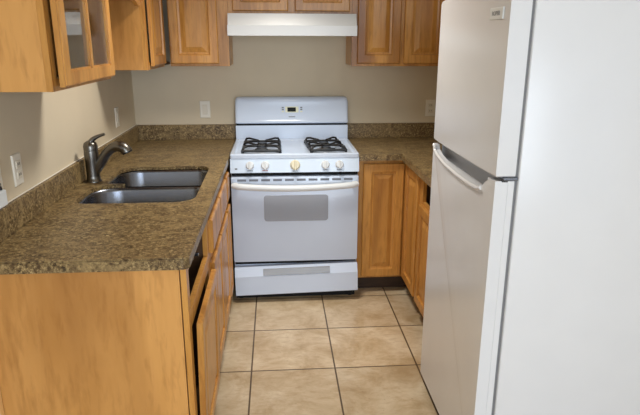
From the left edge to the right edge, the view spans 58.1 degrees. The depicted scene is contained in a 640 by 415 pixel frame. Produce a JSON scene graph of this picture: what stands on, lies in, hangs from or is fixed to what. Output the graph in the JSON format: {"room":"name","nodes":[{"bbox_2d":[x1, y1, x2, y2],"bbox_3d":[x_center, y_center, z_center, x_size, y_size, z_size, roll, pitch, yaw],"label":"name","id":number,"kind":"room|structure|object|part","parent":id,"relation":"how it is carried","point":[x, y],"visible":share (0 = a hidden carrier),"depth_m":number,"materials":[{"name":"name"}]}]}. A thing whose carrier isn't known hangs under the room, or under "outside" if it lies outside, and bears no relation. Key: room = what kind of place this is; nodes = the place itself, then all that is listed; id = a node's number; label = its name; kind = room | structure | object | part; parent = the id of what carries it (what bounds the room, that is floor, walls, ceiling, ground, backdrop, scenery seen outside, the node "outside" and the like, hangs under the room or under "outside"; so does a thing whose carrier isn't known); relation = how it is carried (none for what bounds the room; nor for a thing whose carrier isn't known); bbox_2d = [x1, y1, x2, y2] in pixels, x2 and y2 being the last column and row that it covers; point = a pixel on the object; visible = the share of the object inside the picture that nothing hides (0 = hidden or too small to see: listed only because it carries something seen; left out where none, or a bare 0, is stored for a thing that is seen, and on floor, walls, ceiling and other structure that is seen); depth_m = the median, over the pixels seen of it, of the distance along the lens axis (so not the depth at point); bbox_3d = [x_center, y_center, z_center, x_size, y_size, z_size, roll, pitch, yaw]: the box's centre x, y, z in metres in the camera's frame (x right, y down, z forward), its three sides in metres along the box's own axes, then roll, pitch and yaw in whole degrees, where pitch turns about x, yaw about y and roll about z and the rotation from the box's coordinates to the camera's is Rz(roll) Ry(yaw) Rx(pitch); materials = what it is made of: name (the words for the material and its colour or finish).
{"room":"kitchen","nodes":[
{"label":"kitchen","id":0,"kind":"room"},
{"bbox_2d":[0,391,4,414],"bbox_3d":[-1.066,0.626,1.894,0.025,0.872,0.024,-1,16,-4],"label":"trim","id":1,"kind":"structure","parent":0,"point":[1,403],"depth_m":1.91,"materials":[{"name":"brown wood"}]},
{"bbox_2d":[0,186,7,208],"bbox_3d":[-1.070,-0.036,1.919,0.023,0.072,0.068,-1,16,-4],"label":"power adapter","id":2,"kind":"object","parent":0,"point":[3,196],"visible":1,"depth_m":1.93,"materials":[{"name":"white plastic"}]},
{"bbox_2d":[0,70,135,200],"bbox_3d":[-1.015,0.287,0.248,0.100,2.440,7.700,-1,16,-4],"label":"wall","id":3,"kind":"structure","parent":0,"point":[49,131],"depth_m":2.48,"materials":[{"name":"paint"}]},
{"bbox_2d":[0,168,3,188],"bbox_3d":[-1.090,-0.093,1.945,0.011,0.115,0.070,-1,16,-4],"label":"wall outlet","id":4,"kind":"object","parent":3,"relation":"attached to","point":[1,181],"visible":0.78,"depth_m":1.97,"materials":[{"name":"white plastic"}]},
{"bbox_2d":[10,152,23,186],"bbox_3d":[-1.102,-0.139,2.103,0.011,0.115,0.070,-1,16,-4],"label":"wall outlet","id":5,"kind":"object","parent":3,"relation":"attached to","point":[16,163],"visible":1,"depth_m":2.09,"materials":[{"name":"white plastic"}]},
{"bbox_2d":[15,160,20,168],"bbox_3d":[-1.100,-0.158,2.098,0.003,0.028,0.034,-1,16,-4],"label":"receptacle","id":6,"kind":"object","parent":5,"relation":"attached to","point":[17,162],"depth_m":2.09,"materials":[{"name":"beige plastic"}]},
{"bbox_2d":[17,170,21,178],"bbox_3d":[-1.100,-0.120,2.109,0.003,0.028,0.034,-1,16,-4],"label":"receptacle","id":7,"kind":"object","parent":5,"relation":"attached to","point":[19,172],"depth_m":2.10,"materials":[{"name":"beige plastic"}]},
{"bbox_2d":[0,0,114,91],"bbox_3d":[-0.955,-0.784,1.958,0.304,0.716,0.645,-1,16,-4],"label":"upper cabinet","id":8,"kind":"object","parent":3,"relation":"attached to","point":[46,45],"visible":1,"depth_m":1.75,"materials":[{"name":"brown wood"}]},
{"bbox_3d":[-0.958,-0.696,1.655,0.252,0.716,0.016,-1,16,-4],"label":"panel","id":9,"kind":"part","parent":8,"relation":"part of","materials":[{"name":"brown wood"}]},
{"bbox_3d":[-1.005,-0.871,2.257,0.252,0.716,0.016,-1,16,-4],"label":"panel","id":10,"kind":"part","parent":8,"relation":"part of","materials":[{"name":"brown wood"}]},
{"bbox_3d":[-0.846,-0.786,1.966,0.019,0.716,0.645,-1,16,-4],"label":"frame","id":11,"kind":"part","parent":8,"relation":"part of","materials":[{"name":"brown wood"}]},
{"bbox_3d":[-0.810,-0.743,1.853,0.003,0.578,0.235,-1,16,-5],"label":"glass pane","id":12,"kind":"part","parent":8,"relation":"part of","materials":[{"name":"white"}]},
{"bbox_3d":[-0.819,-0.784,1.973,0.021,0.684,0.606,-1,16,-5],"label":"glass door","id":13,"kind":"part","parent":8,"relation":"part of","materials":[{"name":"brown wood"}]},
{"bbox_3d":[-0.833,-0.814,2.096,0.003,0.578,0.235,-1,16,-5],"label":"glass pane","id":14,"kind":"part","parent":8,"relation":"part of","materials":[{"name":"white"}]},
{"bbox_2d":[131,0,139,5],"bbox_3d":[-0.906,-1.112,2.567,0.018,0.365,0.693,-1,16,-4],"label":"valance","id":15,"kind":"object","parent":8,"relation":"attached to","point":[135,2],"visible":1,"depth_m":2.90,"materials":[{"name":"brown wood"}]},
{"bbox_2d":[114,107,119,127],"bbox_3d":[-1.207,-0.539,3.434,0.010,0.115,0.070,-1,16,-4],"label":"light switch","id":16,"kind":"object","parent":3,"relation":"attached to","point":[116,110],"visible":1,"depth_m":3.42,"materials":[{"name":"white plastic"}]},
{"bbox_2d":[108,0,169,69],"bbox_3d":[-1.063,-1.177,3.314,0.302,0.716,0.794,-1,16,-4],"label":"upper cabinet","id":17,"kind":"object","parent":3,"relation":"attached to","point":[128,20],"visible":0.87,"depth_m":3.01,"materials":[{"name":"brown wood"}]},
{"bbox_3d":[-1.057,-1.069,2.940,0.256,0.716,0.016,-1,16,-4],"label":"panel","id":18,"kind":"part","parent":17,"relation":"part of","materials":[{"name":"brown wood"}]},
{"bbox_3d":[-0.937,-1.137,3.177,0.019,0.716,0.490,-1,16,-4],"label":"frame","id":19,"kind":"part","parent":17,"relation":"part of","materials":[{"name":"brown wood"}]},
{"bbox_3d":[-0.914,-1.139,3.188,0.019,0.678,0.392,-1,16,-5],"label":"door","id":20,"kind":"part","parent":17,"relation":"part of","materials":[{"name":"brown wood"}]},
{"bbox_3d":[-0.913,-1.139,3.188,0.011,0.546,0.260,-1,16,-5],"label":"panel","id":21,"kind":"part","parent":17,"relation":"part of","materials":[{"name":"brown wood"}]},
{"bbox_2d":[131,0,437,124],"bbox_3d":[-0.069,-0.792,3.977,2.370,2.440,0.100,-1,16,-4],"label":"wall","id":22,"kind":"structure","parent":0,"point":[168,94],"depth_m":3.89,"materials":[{"name":"paint"}]},
{"bbox_2d":[166,0,232,65],"bbox_3d":[-0.743,-1.250,3.568,0.358,0.716,0.321,-1,16,-4],"label":"upper cabinet","id":23,"kind":"object","parent":22,"relation":"attached to","point":[197,29],"visible":0.98,"depth_m":3.47,"materials":[{"name":"brown wood"}]},
{"bbox_3d":[-0.762,-1.205,3.421,0.157,0.548,0.011,-1,16,-4],"label":"panel","id":24,"kind":"part","parent":23,"relation":"part of","materials":[{"name":"brown wood"}]},
{"bbox_2d":[199,101,210,117],"bbox_3d":[-0.779,-0.664,3.900,0.070,0.115,0.010,-1,16,-4],"label":"light switch","id":25,"kind":"object","parent":22,"relation":"attached to","point":[204,105],"visible":1,"depth_m":3.90,"materials":[{"name":"white plastic"}]},
{"bbox_2d":[227,0,351,13],"bbox_3d":[-0.189,-1.407,3.566,0.752,0.410,0.321,-1,16,-4],"label":"upper cabinet","id":26,"kind":"object","parent":22,"relation":"attached to","point":[234,6],"visible":0.88,"depth_m":3.47,"materials":[{"name":"brown wood"}]},
{"bbox_3d":[-0.358,-1.360,3.409,0.334,0.374,0.019,-1,16,-4],"label":"door","id":27,"kind":"part","parent":26,"relation":"part of","materials":[{"name":"brown wood"}]},
{"bbox_3d":[0.015,-1.367,3.436,0.334,0.374,0.019,-1,16,-4],"label":"door","id":28,"kind":"part","parent":26,"relation":"part of","materials":[{"name":"brown wood"}]},
{"bbox_2d":[227,13,356,35],"bbox_3d":[-0.176,-1.128,3.569,0.758,0.126,0.470,-1,16,-4],"label":"range hood","id":29,"kind":"object","parent":22,"relation":"attached to","point":[239,24],"visible":0.99,"depth_m":3.35,"materials":[{"name":"metal"}]},
{"bbox_2d":[347,123,434,137],"bbox_3d":[0.710,-0.328,3.297,0.928,0.102,1.573,-1,16,-4],"label":"backsplash","id":30,"kind":"structure","parent":22,"relation":"attached to","point":[355,130],"depth_m":4.02,"materials":[{"name":"stone"}]},
{"bbox_2d":[346,0,444,65],"bbox_3d":[0.657,-1.276,3.671,0.942,0.716,0.321,-1,16,-4],"label":"upper cabinet","id":31,"kind":"object","parent":22,"relation":"attached to","point":[389,32],"visible":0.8,"depth_m":3.55,"materials":[{"name":"brown wood"}]},
{"bbox_3d":[0.365,-1.226,3.504,0.269,0.680,0.019,-1,16,-4],"label":"door","id":32,"kind":"part","parent":31,"relation":"part of","materials":[{"name":"brown wood"}]},
{"bbox_3d":[0.365,-1.226,3.503,0.137,0.548,0.011,-1,16,-4],"label":"panel","id":33,"kind":"part","parent":31,"relation":"part of","materials":[{"name":"brown wood"}]},
{"bbox_3d":[0.655,-1.232,3.526,0.269,0.680,0.019,-1,16,-4],"label":"door","id":34,"kind":"part","parent":31,"relation":"part of","materials":[{"name":"brown wood"}]},
{"bbox_3d":[0.655,-1.232,3.524,0.137,0.548,0.011,-1,16,-4],"label":"panel","id":35,"kind":"part","parent":31,"relation":"part of","materials":[{"name":"brown wood"}]},
{"bbox_2d":[425,100,435,115],"bbox_3d":[0.770,-0.693,4.013,0.070,0.115,0.011,-1,16,-4],"label":"wall outlet","id":36,"kind":"object","parent":22,"relation":"attached to","point":[430,104],"visible":1,"depth_m":4.01,"materials":[{"name":"white plastic"}]},
{"bbox_2d":[214,269,438,414],"bbox_3d":[1.602,1.439,0.788,5.355,0.060,7.700,-1,16,-4],"label":"floor","id":37,"kind":"structure","parent":0,"point":[358,353],"depth_m":2.97,"materials":[{"name":"tile"}]},
{"bbox_2d":[0,223,219,414],"bbox_3d":[-0.757,0.532,2.211,0.685,0.874,0.584,-1,16,-4],"label":"base cabinet","id":38,"kind":"object","parent":37,"relation":"on","point":[122,342],"visible":0.62,"depth_m":1.90,"materials":[{"name":"brown wood"}]},
{"bbox_3d":[-0.765,0.611,1.938,0.627,0.874,0.016,-1,16,-4],"label":"panel","id":39,"kind":"part","parent":38,"relation":"part of","materials":[{"name":"brown wood"}]},
{"bbox_3d":[-0.460,0.477,2.218,0.019,0.770,0.584,-1,16,-4],"label":"frame","id":40,"kind":"part","parent":38,"relation":"part of","materials":[{"name":"brown wood"}]},
{"bbox_3d":[-0.432,0.580,2.258,0.031,0.530,0.490,-1,16,-4],"label":"door","id":41,"kind":"part","parent":38,"relation":"part of","materials":[{"name":"brown wood"}]},
{"bbox_3d":[-0.430,0.580,2.258,0.018,0.398,0.358,-1,16,-4],"label":"panel","id":42,"kind":"part","parent":38,"relation":"part of","materials":[{"name":"brown wood"}]},
{"bbox_2d":[207,179,231,366],"bbox_3d":[-0.817,0.340,2.874,0.669,0.874,0.798,-1,16,-4],"label":"base cabinet","id":43,"kind":"object","parent":37,"relation":"on","point":[217,222],"visible":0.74,"depth_m":2.81,"materials":[{"name":"brown wood"}]},
{"bbox_2d":[0,124,235,274],"bbox_3d":[-0.826,-0.185,2.850,0.670,0.144,2.278,-1,16,-4],"label":"countertop","id":44,"kind":"structure","parent":43,"relation":"on","point":[45,228],"depth_m":2.17,"materials":[{"name":"stone"}]},
{"bbox_2d":[83,133,131,182],"bbox_3d":[-1.005,-0.238,2.734,0.236,0.234,0.074,1,16,2],"label":"kitchen faucet","id":45,"kind":"object","parent":44,"relation":"on","point":[95,163],"visible":1,"depth_m":2.71,"materials":[{"name":"silver metal"}]},
{"bbox_3d":[-1.057,-0.323,2.715,0.088,0.059,0.044,-1,16,-4],"label":"lever","id":46,"kind":"part","parent":45,"relation":"part of","materials":[{"name":"silver metal"}]},
{"bbox_3d":[-0.993,-0.233,2.732,0.209,0.169,0.053,1,16,3],"label":"spout","id":47,"kind":"part","parent":45,"relation":"part of","materials":[{"name":"silver metal"}]},
{"bbox_2d":[79,169,207,203],"bbox_3d":[-0.808,0.001,2.786,0.533,0.216,0.760,-1,16,-4],"label":"sink","id":48,"kind":"object","parent":44,"relation":"in","point":[141,186],"visible":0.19,"depth_m":2.75,"materials":[{"name":"metal"}]},
{"bbox_3d":[-0.793,0.056,2.591,0.533,0.212,0.353,-1,16,-4],"label":"bowl","id":49,"kind":"part","parent":48,"relation":"part of","materials":[{"name":"metal"}]},
{"bbox_3d":[-0.810,-0.053,2.965,0.497,0.212,0.387,-1,16,-4],"label":"bowl","id":50,"kind":"part","parent":48,"relation":"part of","materials":[{"name":"metal"}]},
{"bbox_3d":[-0.478,0.073,2.627,0.019,0.148,0.365,-1,16,-4],"label":"false drawer","id":51,"kind":"part","parent":43,"relation":"part of","materials":[{"name":"brown wood"}]},
{"bbox_3d":[-0.512,0.284,2.882,0.019,0.770,0.798,-1,16,-4],"label":"frame","id":52,"kind":"part","parent":43,"relation":"part of","materials":[{"name":"brown wood"}]},
{"bbox_3d":[-0.479,0.442,2.734,0.019,0.530,0.365,-1,16,-4],"label":"door","id":53,"kind":"part","parent":43,"relation":"part of","materials":[{"name":"brown wood"}]},
{"bbox_3d":[-0.478,0.442,2.734,0.011,0.398,0.233,-1,16,-4],"label":"panel","id":54,"kind":"part","parent":43,"relation":"part of","materials":[{"name":"brown wood"}]},
{"bbox_3d":[-0.507,-0.033,2.991,0.019,0.148,0.365,-1,16,-4],"label":"false drawer","id":55,"kind":"part","parent":43,"relation":"part of","materials":[{"name":"brown wood"}]},
{"bbox_3d":[-0.508,0.336,3.098,0.019,0.530,0.365,-1,16,-4],"label":"door","id":56,"kind":"part","parent":43,"relation":"part of","materials":[{"name":"brown wood"}]},
{"bbox_3d":[-0.506,0.336,3.098,0.011,0.398,0.233,-1,16,-4],"label":"panel","id":57,"kind":"part","parent":43,"relation":"part of","materials":[{"name":"brown wood"}]},
{"bbox_2d":[223,162,234,294],"bbox_3d":[-0.880,0.109,3.669,0.669,0.874,0.859,-1,16,-4],"label":"base cabinet","id":58,"kind":"object","parent":37,"relation":"on","point":[227,176],"visible":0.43,"depth_m":3.40,"materials":[{"name":"brown wood"}]},
{"bbox_3d":[-0.529,-0.116,3.278,0.019,0.148,0.145,-1,16,-4],"label":"drawer","id":59,"kind":"part","parent":58,"relation":"part of","materials":[{"name":"brown wood"}]},
{"bbox_3d":[-0.530,0.253,3.385,0.019,0.530,0.145,-1,16,-4],"label":"door","id":60,"kind":"part","parent":58,"relation":"part of","materials":[{"name":"brown wood"}]},
{"bbox_2d":[230,96,358,297],"bbox_3d":[-0.167,-0.078,3.733,0.762,1.204,0.725,-1,16,-4],"label":"gas range","id":61,"kind":"object","parent":37,"relation":"on","point":[294,164],"visible":1,"depth_m":3.52,"materials":[{"name":"white metal"}]},
{"bbox_3d":[-0.408,-0.242,3.353,0.050,0.050,0.030,-1,16,-4],"label":"knob","id":62,"kind":"part","parent":61,"relation":"part of","materials":[{"name":"white plastic"}]},
{"bbox_3d":[-0.321,-0.244,3.360,0.050,0.050,0.030,-1,16,-4],"label":"knob","id":63,"kind":"part","parent":61,"relation":"part of","materials":[{"name":"white plastic"}]},
{"bbox_2d":[282,107,301,111],"bbox_3d":[-0.187,-0.657,3.858,0.138,0.038,0.006,-1,16,-4],"label":"clock","id":64,"kind":"object","parent":61,"relation":"on","point":[284,109],"depth_m":3.86,"materials":[{"name":"black plastic"}]},
{"bbox_3d":[-0.192,-0.512,3.939,0.757,0.114,0.086,-1,16,-4],"label":"panel","id":65,"kind":"part","parent":61,"relation":"part of","materials":[{"name":"white metal"}]},
{"bbox_2d":[230,138,358,158],"bbox_3d":[-0.167,-0.380,3.640,0.759,0.024,0.560,-1,16,-4],"label":"cooktop","id":66,"kind":"object","parent":61,"relation":"in","point":[290,148],"depth_m":3.47,"materials":[{"name":"white metal"}]},
{"bbox_3d":[-0.147,-0.252,3.396,0.757,0.082,0.044,-1,16,-4],"label":"control panel","id":67,"kind":"part","parent":61,"relation":"part of","materials":[{"name":"metal"}]},
{"bbox_3d":[-0.148,0.068,3.491,0.757,0.535,0.039,-1,16,-4],"label":"oven door","id":68,"kind":"part","parent":61,"relation":"part of","materials":[{"name":"white metal"}]},
{"bbox_3d":[-0.143,-0.122,3.380,0.751,0.051,0.069,-1,16,-4],"label":"door handle","id":69,"kind":"part","parent":61,"relation":"part of","materials":[{"name":"white plastic"}]},
{"bbox_3d":[-0.145,-0.247,3.373,0.060,0.060,0.031,-1,16,-4],"label":"knob","id":70,"kind":"part","parent":61,"relation":"part of","materials":[{"name":"beige plastic"}]},
{"bbox_3d":[-0.152,0.546,3.672,0.749,0.036,0.008,-1,16,-4],"label":"kick plate","id":71,"kind":"part","parent":61,"relation":"part of","materials":[{"name":"white metal"}]},
{"bbox_3d":[-0.145,0.439,3.585,0.759,0.193,0.065,-1,16,-4],"label":"storage drawer","id":72,"kind":"part","parent":61,"relation":"part of","materials":[{"name":"white metal"}]},
{"bbox_3d":[-0.143,0.390,3.546,0.411,0.045,0.022,-1,16,-4],"label":"finger pull","id":73,"kind":"part","parent":61,"relation":"part of","materials":[{"name":"white metal"}]},
{"bbox_3d":[0.032,-0.250,3.386,0.050,0.050,0.030,-1,16,-4],"label":"knob","id":74,"kind":"part","parent":61,"relation":"part of","materials":[{"name":"white plastic"}]},
{"bbox_3d":[0.116,-0.252,3.392,0.050,0.050,0.030,-1,16,-4],"label":"knob","id":75,"kind":"part","parent":61,"relation":"part of","materials":[{"name":"white plastic"}]},
{"bbox_2d":[356,160,420,295],"bbox_3d":[0.685,0.088,3.755,0.926,0.874,0.922,-1,16,-4],"label":"base cabinet","id":76,"kind":"object","parent":37,"relation":"on","point":[389,192],"visible":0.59,"depth_m":3.57,"materials":[{"name":"brown wood"}]},
{"bbox_3d":[0.388,0.086,3.595,0.120,0.603,0.011,-1,16,-4],"label":"panel","id":77,"kind":"part","parent":76,"relation":"part of","materials":[{"name":"brown wood"}]},
{"bbox_3d":[0.388,0.085,3.596,0.252,0.735,0.018,-1,16,-4],"label":"door","id":78,"kind":"part","parent":76,"relation":"part of","materials":[{"name":"brown wood"}]},
{"bbox_2d":[347,123,441,187],"bbox_3d":[0.710,-0.309,3.303,0.928,0.140,1.573,-1,16,-4],"label":"countertop","id":79,"kind":"structure","parent":76,"relation":"on","point":[411,143],"depth_m":3.81,"materials":[{"name":"stone"}]},
{"bbox_3d":[0.538,0.129,3.446,0.011,0.603,0.177,-1,16,-4],"label":"panel","id":80,"kind":"part","parent":76,"relation":"part of","materials":[{"name":"brown wood"}]},
{"bbox_3d":[0.539,0.129,3.446,0.018,0.735,0.309,-1,16,-4],"label":"door","id":81,"kind":"part","parent":76,"relation":"part of","materials":[{"name":"brown wood"}]},
{"bbox_2d":[414,179,430,316],"bbox_3d":[0.886,0.304,3.013,0.641,0.874,0.646,-1,16,-4],"label":"base cabinet","id":82,"kind":"object","parent":37,"relation":"on","point":[424,206],"visible":0.18,"depth_m":3.16,"materials":[{"name":"brown wood"}]},
{"bbox_3d":[0.575,0.341,2.990,0.011,0.451,0.455,-1,16,-4],"label":"panel","id":83,"kind":"part","parent":82,"relation":"part of","materials":[{"name":"brown wood"}]},
{"bbox_3d":[0.595,0.259,2.978,0.019,0.770,0.646,-1,16,-4],"label":"frame","id":84,"kind":"part","parent":82,"relation":"part of","materials":[{"name":"brown wood"}]},
{"bbox_2d":[420,0,639,414],"bbox_3d":[0.869,0.094,2.213,0.752,1.719,0.716,-1,16,-4],"label":"refrigerator","id":85,"kind":"object","parent":37,"relation":"on","point":[532,300],"visible":1,"depth_m":1.87,"materials":[{"name":"metal"}]},
{"bbox_3d":[0.537,0.353,2.263,0.068,1.109,0.715,-1,16,-4],"label":"door","id":86,"kind":"part","parent":85,"relation":"part of","materials":[{"name":"metal"}]},
{"bbox_3d":[0.539,-0.458,2.027,0.068,0.556,0.715,-1,16,-4],"label":"freezer door","id":87,"kind":"part","parent":85,"relation":"part of","materials":[{"name":"metal"}]}
]}

